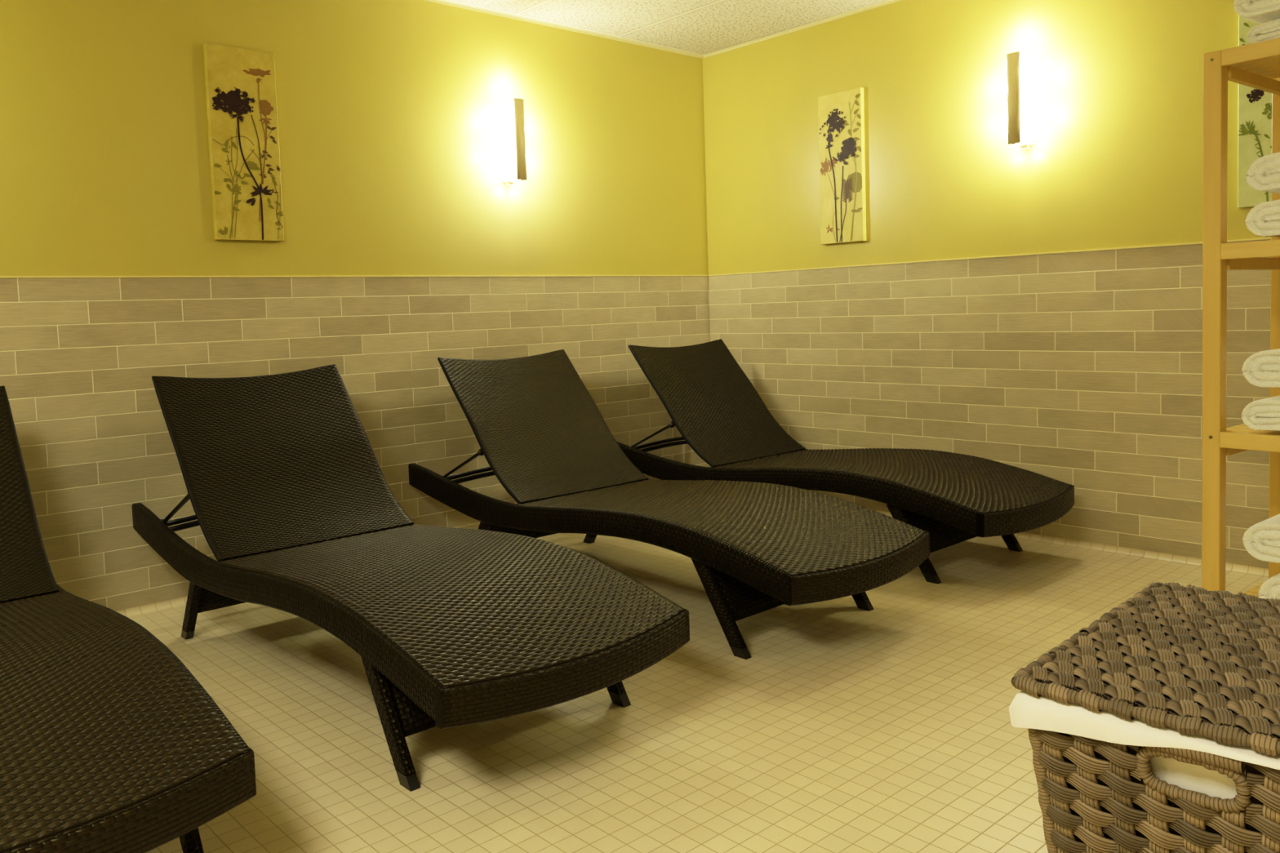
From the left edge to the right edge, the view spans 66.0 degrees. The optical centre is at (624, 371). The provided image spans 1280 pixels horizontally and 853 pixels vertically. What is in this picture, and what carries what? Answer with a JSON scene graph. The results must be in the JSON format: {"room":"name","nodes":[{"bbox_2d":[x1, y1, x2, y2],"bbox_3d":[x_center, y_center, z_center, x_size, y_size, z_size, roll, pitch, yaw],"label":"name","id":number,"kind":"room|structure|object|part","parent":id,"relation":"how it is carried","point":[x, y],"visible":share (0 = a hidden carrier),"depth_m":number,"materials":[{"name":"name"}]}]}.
{"room":"spa","nodes":[
{"label":"spa","id":0,"kind":"room"},
{"bbox_2d":[0,0,711,611],"bbox_3d":[-1.921,-0.318,3.377,6.540,2.384,0.120,-5,5,-42],"label":"wall","id":1,"kind":"structure","parent":0,"point":[386,108],"depth_m":3.94,"materials":[{"name":"yellow paint"}]},
{"bbox_2d":[115,595,187,617],"bbox_3d":[-1.832,0.860,3.395,6.300,0.026,0.028,-5,5,-42],"label":"baseboard","id":2,"kind":"structure","parent":1,"relation":"attached to","point":[180,602],"depth_m":3.53,"materials":[{"name":"tile"}]},
{"bbox_2d":[203,43,284,241],"bbox_3d":[-1.426,-0.849,3.701,0.256,0.712,0.031,-5,5,-42],"label":"print","id":3,"kind":"object","parent":1,"relation":"attached to","point":[240,83],"visible":1,"depth_m":3.69},
{"bbox_2d":[0,275,708,277],"bbox_3d":[-1.879,-0.319,3.331,6.300,0.006,0.004,-5,5,-42],"label":"trim","id":4,"kind":"structure","parent":1,"relation":"attached to","point":[267,275],"depth_m":3.94,"materials":[{"name":"beige tile"}]},
{"bbox_2d":[495,97,526,185],"bbox_3d":[-0.501,-1.036,4.464,0.116,0.372,0.120,-5,5,-42],"label":"wall sconce","id":5,"kind":"object","parent":1,"relation":"attached to","point":[509,115],"visible":1,"depth_m":4.42,"materials":[{"name":"white"}]},
{"bbox_2d":[495,101,516,177],"bbox_3d":[-0.502,-1.044,4.463,0.116,0.332,0.098,-5,5,-42],"label":"diffuser","id":6,"kind":"object","parent":5,"relation":"attached to","point":[505,112],"depth_m":4.42,"materials":[{"name":"white glass"}]},
{"bbox_3d":[-0.537,-1.043,4.503,0.104,0.332,0.012,-5,5,-42],"label":"plate","id":7,"kind":"part","parent":5,"relation":"part of","materials":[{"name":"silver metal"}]},
{"bbox_2d":[426,0,703,58],"bbox_3d":[-1.917,-1.498,3.255,6.300,0.014,0.010,-5,5,-42],"label":"trim","id":8,"kind":"structure","parent":1,"relation":"attached to","point":[442,2],"depth_m":4.70,"materials":[{"name":"beige paint"}]},
{"bbox_2d":[445,0,887,54],"bbox_3d":[0.046,-1.495,1.059,6.540,0.120,6.140,-5,5,-42],"label":"ceiling","id":9,"kind":"structure","parent":0,"point":[700,27],"depth_m":4.61,"materials":[{"name":"white paint"}]},
{"bbox_2d":[128,533,1268,852],"bbox_3d":[0.129,1.003,1.213,6.540,0.120,6.140,-5,5,-42],"label":"floor","id":10,"kind":"structure","parent":0,"point":[846,727],"depth_m":2.37,"materials":[{"name":"tile"}]},
{"bbox_2d":[0,385,256,852],"bbox_3d":[-1.567,0.510,2.198,0.696,0.854,2.096,-5,5,-42],"label":"sun lounger","id":11,"kind":"object","parent":10,"relation":"on","point":[109,743],"visible":1,"depth_m":1.73,"materials":[{"name":"wicker"}]},
{"bbox_3d":[-1.934,0.342,2.593,0.635,0.540,0.540,-5,5,-42],"label":"backrest","id":12,"kind":"part","parent":11,"relation":"part of","materials":[{"name":"wicker"}]},
{"bbox_3d":[-1.936,0.342,2.595,0.653,0.542,0.540,-5,5,-42],"label":"backrest frame","id":13,"kind":"part","parent":11,"relation":"part of","materials":[{"name":"black wicker"}]},
{"bbox_3d":[-1.312,0.627,1.924,0.672,0.111,1.321,-5,5,-42],"label":"seat","id":14,"kind":"part","parent":11,"relation":"part of","materials":[{"name":"wicker"}]},
{"bbox_3d":[-0.888,0.724,1.459,0.696,0.094,0.080,-5,5,-42],"label":"foot rail","id":15,"kind":"part","parent":11,"relation":"part of","materials":[{"name":"wicker"}]},
{"bbox_3d":[-1.334,0.614,2.446,0.034,0.196,2.042,-5,5,-42],"label":"rail","id":16,"kind":"part","parent":11,"relation":"part of","materials":[{"name":"wicker"}]},
{"bbox_3d":[-0.867,0.788,1.907,0.026,0.234,0.195,-5,5,-42],"label":"leg","id":17,"kind":"part","parent":11,"relation":"part of","materials":[{"name":"plastic"}]},
{"bbox_2d":[131,364,689,791],"bbox_3d":[-0.772,0.440,2.908,0.696,0.854,2.096,-5,5,-42],"label":"sun lounger","id":18,"kind":"object","parent":10,"relation":"on","point":[295,506],"visible":1,"depth_m":2.60,"materials":[{"name":"wicker"}]},
{"bbox_3d":[-1.384,0.749,3.158,0.026,0.190,0.165,-5,5,-42],"label":"leg","id":19,"kind":"part","parent":18,"relation":"part of","materials":[{"name":"wicker"}]},
{"bbox_3d":[-1.133,0.674,3.335,0.596,0.182,0.124,-5,5,-42],"label":"leg panel","id":20,"kind":"part","parent":18,"relation":"part of","materials":[{"name":"wicker"}]},
{"bbox_3d":[-1.142,0.271,3.305,0.653,0.542,0.540,-5,5,-42],"label":"backrest frame","id":21,"kind":"part","parent":18,"relation":"part of","materials":[{"name":"black wicker"}]},
{"bbox_3d":[-1.140,0.272,3.303,0.635,0.540,0.540,-5,5,-42],"label":"backrest","id":22,"kind":"part","parent":18,"relation":"part of","materials":[{"name":"wicker"}]},
{"bbox_3d":[-1.032,0.587,2.716,0.034,0.196,2.042,-5,5,-42],"label":"rail","id":23,"kind":"part","parent":18,"relation":"part of","materials":[{"name":"wicker"}]},
{"bbox_3d":[-0.532,0.758,2.206,0.026,0.234,0.195,-5,5,-42],"label":"leg","id":24,"kind":"part","parent":18,"relation":"part of","materials":[{"name":"wicker"}]},
{"bbox_3d":[-0.320,0.699,2.427,0.596,0.190,0.132,-5,5,-42],"label":"leg panel","id":25,"kind":"part","parent":18,"relation":"part of","materials":[{"name":"wicker"}]},
{"bbox_3d":[-0.517,0.556,2.634,0.672,0.111,1.321,-5,5,-42],"label":"seat","id":26,"kind":"part","parent":18,"relation":"part of","materials":[{"name":"wicker"}]},
{"bbox_3d":[-0.539,0.543,3.156,0.034,0.196,2.042,-5,5,-42],"label":"rail","id":27,"kind":"part","parent":18,"relation":"part of","materials":[{"name":"wicker"}]},
{"bbox_3d":[-0.093,0.653,2.169,0.696,0.094,0.080,-5,5,-42],"label":"foot rail","id":28,"kind":"part","parent":18,"relation":"part of","materials":[{"name":"wicker"}]},
{"bbox_3d":[-0.072,0.717,2.617,0.026,0.234,0.195,-5,5,-42],"label":"leg","id":29,"kind":"part","parent":18,"relation":"part of","materials":[{"name":"wicker"}]},
{"bbox_2d":[408,349,929,659],"bbox_3d":[0.040,0.368,3.633,0.696,0.854,2.096,-5,5,-42],"label":"sun lounger","id":30,"kind":"object","parent":10,"relation":"on","point":[753,548],"visible":1,"depth_m":3.40,"materials":[{"name":"wicker"}]},
{"bbox_3d":[-0.572,0.677,3.884,0.026,0.190,0.165,-5,5,-42],"label":"leg","id":31,"kind":"part","parent":30,"relation":"part of","materials":[{"name":"plastic"}]},
{"bbox_3d":[-0.321,0.602,4.060,0.596,0.182,0.124,-5,5,-42],"label":"leg panel","id":32,"kind":"part","parent":30,"relation":"part of","materials":[{"name":"wicker"}]},
{"bbox_3d":[-0.330,0.199,4.030,0.653,0.542,0.540,-5,5,-42],"label":"backrest frame","id":33,"kind":"part","parent":30,"relation":"part of","materials":[{"name":"black wicker"}]},
{"bbox_3d":[-0.328,0.200,4.028,0.635,0.540,0.540,-5,5,-42],"label":"backrest","id":34,"kind":"part","parent":30,"relation":"part of","materials":[{"name":"wicker"}]},
{"bbox_3d":[-0.112,0.637,4.294,0.026,0.190,0.165,-5,5,-42],"label":"leg","id":35,"kind":"part","parent":30,"relation":"part of","materials":[{"name":"plastic"}]},
{"bbox_3d":[-0.220,0.515,3.441,0.034,0.196,2.042,-5,5,-42],"label":"rail","id":36,"kind":"part","parent":30,"relation":"part of","materials":[{"name":"wicker"}]},
{"bbox_3d":[0.280,0.686,2.932,0.026,0.234,0.195,-5,5,-42],"label":"leg","id":37,"kind":"part","parent":30,"relation":"part of","materials":[{"name":"wicker"}]},
{"bbox_3d":[0.295,0.484,3.359,0.672,0.111,1.321,-5,5,-42],"label":"seat","id":38,"kind":"part","parent":30,"relation":"part of","materials":[{"name":"wicker"}]},
{"bbox_3d":[0.492,0.627,3.152,0.596,0.190,0.132,-5,5,-42],"label":"leg panel","id":39,"kind":"part","parent":30,"relation":"part of","materials":[{"name":"wicker"}]},
{"bbox_3d":[0.272,0.471,3.881,0.034,0.196,2.042,-5,5,-42],"label":"rail","id":40,"kind":"part","parent":30,"relation":"part of","materials":[{"name":"wicker"}]},
{"bbox_3d":[0.719,0.581,2.894,0.696,0.094,0.080,-5,5,-42],"label":"foot rail","id":41,"kind":"part","parent":30,"relation":"part of","materials":[{"name":"wicker"}]},
{"bbox_3d":[0.739,0.645,3.342,0.026,0.234,0.195,-5,5,-42],"label":"leg","id":42,"kind":"part","parent":30,"relation":"part of","materials":[{"name":"wicker"}]},
{"bbox_2d":[616,338,1074,584],"bbox_3d":[0.816,0.299,4.326,0.696,0.854,2.096,-5,5,-42],"label":"sun lounger","id":43,"kind":"object","parent":10,"relation":"on","point":[717,411],"visible":0.98,"depth_m":4.12,"materials":[{"name":"wicker"}]},
{"bbox_3d":[0.446,0.131,4.723,0.653,0.542,0.540,-5,5,-42],"label":"backrest frame","id":44,"kind":"part","parent":43,"relation":"part of","materials":[{"name":"black wicker"}]},
{"bbox_3d":[0.448,0.131,4.721,0.635,0.540,0.540,-5,5,-42],"label":"backrest","id":45,"kind":"part","parent":43,"relation":"part of","materials":[{"name":"wicker"}]},
{"bbox_3d":[0.555,0.446,4.134,0.034,0.196,2.042,-5,5,-42],"label":"rail","id":46,"kind":"part","parent":43,"relation":"part of","materials":[{"name":"wicker"}]},
{"bbox_3d":[1.070,0.416,4.052,0.672,0.111,1.321,-5,5,-42],"label":"seat","id":47,"kind":"part","parent":43,"relation":"part of","materials":[{"name":"wicker"}]},
{"bbox_3d":[1.055,0.617,3.624,0.026,0.234,0.195,-5,5,-42],"label":"leg","id":48,"kind":"part","parent":43,"relation":"part of","materials":[{"name":"wicker"}]},
{"bbox_3d":[1.268,0.558,3.845,0.596,0.190,0.132,-5,5,-42],"label":"leg panel","id":49,"kind":"part","parent":43,"relation":"part of","materials":[{"name":"wicker"}]},
{"bbox_3d":[1.515,0.577,4.035,0.026,0.234,0.195,-5,5,-42],"label":"leg","id":50,"kind":"part","parent":43,"relation":"part of","materials":[{"name":"plastic"}]},
{"bbox_3d":[1.494,0.512,3.587,0.696,0.094,0.080,-5,5,-42],"label":"foot rail","id":51,"kind":"part","parent":43,"relation":"part of","materials":[{"name":"wicker"}]},
{"bbox_2d":[1008,582,1279,852],"bbox_3d":[0.732,0.620,1.148,0.498,0.621,0.362,-5,5,-45],"label":"laundry hamper","id":52,"kind":"object","parent":10,"relation":"on","point":[1153,727],"visible":1,"depth_m":1.04,"materials":[{"name":"wicker"},{"name":"white cotton"}]},
{"bbox_3d":[0.722,0.324,1.130,0.492,0.028,0.358,-5,5,-45],"label":"lid","id":53,"kind":"part","parent":52,"relation":"part of","materials":[{"name":"wicker"}]},
{"bbox_2d":[1028,728,1279,852],"bbox_3d":[0.733,0.636,1.149,0.486,0.587,0.344,-5,5,-45],"label":"basket","id":54,"kind":"object","parent":52,"relation":"attached to","point":[1100,790],"depth_m":1.00,"materials":[{"name":"wicker"}]},
{"bbox_2d":[1201,37,1279,598],"bbox_3d":[1.941,0.002,2.357,0.505,1.616,0.840,-5,5,-38],"label":"towel shelf","id":55,"kind":"object","parent":10,"relation":"on","point":[1256,65],"visible":0.7,"depth_m":2.51,"materials":[{"name":"brown wood"}]},
{"bbox_3d":[1.514,0.005,2.528,0.042,1.616,0.042,-5,5,-38],"label":"post","id":56,"kind":"part","parent":55,"relation":"part of","materials":[{"name":"brown wood"}]},
{"bbox_3d":[1.757,0.185,2.218,0.020,0.040,0.756,-5,5,-38],"label":"rail","id":57,"kind":"part","parent":55,"relation":"part of","materials":[{"name":"brown wood"}]},
{"bbox_3d":[1.741,-0.291,2.189,0.020,0.040,0.756,-5,5,-38],"label":"rail","id":58,"kind":"part","parent":55,"relation":"part of","materials":[{"name":"brown wood"}]},
{"bbox_3d":[1.725,-0.769,2.159,0.020,0.040,0.756,-5,5,-38],"label":"rail","id":59,"kind":"part","parent":55,"relation":"part of","materials":[{"name":"brown wood"}]},
{"bbox_2d":[1241,395,1279,431],"bbox_3d":[1.799,0.100,2.496,0.407,0.087,0.288,-5,5,-38],"label":"folded towel","id":60,"kind":"object","parent":55,"relation":"on","point":[1262,414],"visible":1,"depth_m":2.44,"materials":[{"name":"white fabric"}]},
{"bbox_2d":[1241,348,1279,387],"bbox_3d":[1.800,-0.011,2.483,0.407,0.105,0.306,-5,5,-38],"label":"folded towel","id":61,"kind":"object","parent":60,"relation":"on","point":[1262,368],"visible":1,"depth_m":2.45,"materials":[{"name":"white fabric"}]},
{"bbox_2d":[1244,199,1279,237],"bbox_3d":[1.787,-0.383,2.460,0.407,0.098,0.287,-5,5,-38],"label":"folded towel","id":62,"kind":"object","parent":55,"relation":"on","point":[1263,220],"visible":1,"depth_m":2.42,"materials":[{"name":"white fabric"}]},
{"bbox_2d":[1245,151,1279,193],"bbox_3d":[1.785,-0.499,2.451,0.407,0.098,0.296,-5,5,-38],"label":"folded towel","id":63,"kind":"object","parent":62,"relation":"on","point":[1264,174],"visible":1,"depth_m":2.42,"materials":[{"name":"white fabric"}]},
{"bbox_2d":[1246,18,1279,43],"bbox_3d":[1.776,-0.834,2.427,0.407,0.054,0.302,-5,5,-38],"label":"folded towel","id":64,"kind":"object","parent":55,"relation":"on","point":[1269,30],"visible":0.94,"depth_m":2.40,"materials":[{"name":"white fabric"}]},
{"bbox_2d":[1233,0,1279,24],"bbox_3d":[1.762,-0.921,2.436,0.407,0.089,0.328,-5,5,-38],"label":"folded towel","id":65,"kind":"object","parent":64,"relation":"on","point":[1260,11],"visible":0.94,"depth_m":2.42,"materials":[{"name":"white fabric"}]},
{"bbox_2d":[1257,573,1279,599],"bbox_3d":[1.830,0.549,2.502,0.407,0.117,0.264,-5,5,-38],"label":"folded towel","id":66,"kind":"object","parent":55,"relation":"on","point":[1270,588],"visible":0.55,"depth_m":2.46,"materials":[{"name":"white fabric"}]},
{"bbox_2d":[1242,514,1279,563],"bbox_3d":[1.818,0.415,2.504,0.407,0.107,0.305,-5,5,-38],"label":"folded towel","id":67,"kind":"object","parent":66,"relation":"on","point":[1261,540],"visible":1,"depth_m":2.46,"materials":[{"name":"white fabric"}]},
{"bbox_3d":[1.874,-0.024,2.812,0.042,1.616,0.042,-5,5,-38],"label":"post","id":68,"kind":"part","parent":55,"relation":"part of","materials":[{"name":"brown wood"}]},
{"bbox_2d":[702,0,1271,568],"bbox_3d":[2.476,-0.458,3.270,0.120,2.384,5.900,-5,5,-42],"label":"wall","id":69,"kind":"structure","parent":0,"point":[1082,370],"depth_m":4.15,"materials":[{"name":"yellow paint"}]},
{"bbox_2d":[702,0,900,57],"bbox_3d":[2.392,-1.635,3.150,0.010,0.014,5.890,-5,5,-42],"label":"trim","id":70,"kind":"structure","parent":69,"relation":"attached to","point":[888,2],"depth_m":4.84,"materials":[{"name":"beige paint"}]},
{"bbox_2d":[817,87,866,244],"bbox_3d":[1.038,-0.972,4.713,0.032,0.712,0.246,-5,5,-42],"label":"print","id":71,"kind":"object","parent":69,"relation":"attached to","point":[841,115],"visible":1,"depth_m":4.69,"materials":[{"name":"paper"}]},
{"bbox_2d":[708,237,1271,275],"bbox_3d":[2.431,-0.456,3.227,0.004,0.006,5.896,-5,5,-42],"label":"trim","id":72,"kind":"structure","parent":69,"relation":"attached to","point":[1261,238],"depth_m":4.14,"materials":[{"name":"beige tile"}]},
{"bbox_2d":[1006,51,1039,149],"bbox_3d":[1.605,-1.095,4.000,0.120,0.372,0.116,-5,5,-42],"label":"wall sconce","id":73,"kind":"object","parent":69,"relation":"attached to","point":[1022,70],"visible":1,"depth_m":3.96,"materials":[{"name":"silver metal"}]},
{"bbox_3d":[1.644,-1.105,4.035,0.012,0.332,0.104,-5,5,-42],"label":"plate","id":74,"kind":"part","parent":73,"relation":"part of","materials":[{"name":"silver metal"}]},
{"bbox_2d":[872,509,1268,577],"bbox_3d":[2.460,0.723,3.294,0.028,0.026,5.900,-5,5,-42],"label":"baseboard","id":75,"kind":"structure","parent":69,"relation":"attached to","point":[1231,567],"depth_m":3.84,"materials":[{"name":"tile"}]},
{"bbox_2d":[1237,15,1271,208],"bbox_3d":[2.246,-0.929,3.367,0.029,0.712,0.256,-5,5,-42],"label":"print","id":76,"kind":"object","parent":69,"relation":"attached to","point":[1255,105],"visible":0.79,"depth_m":3.43}
]}

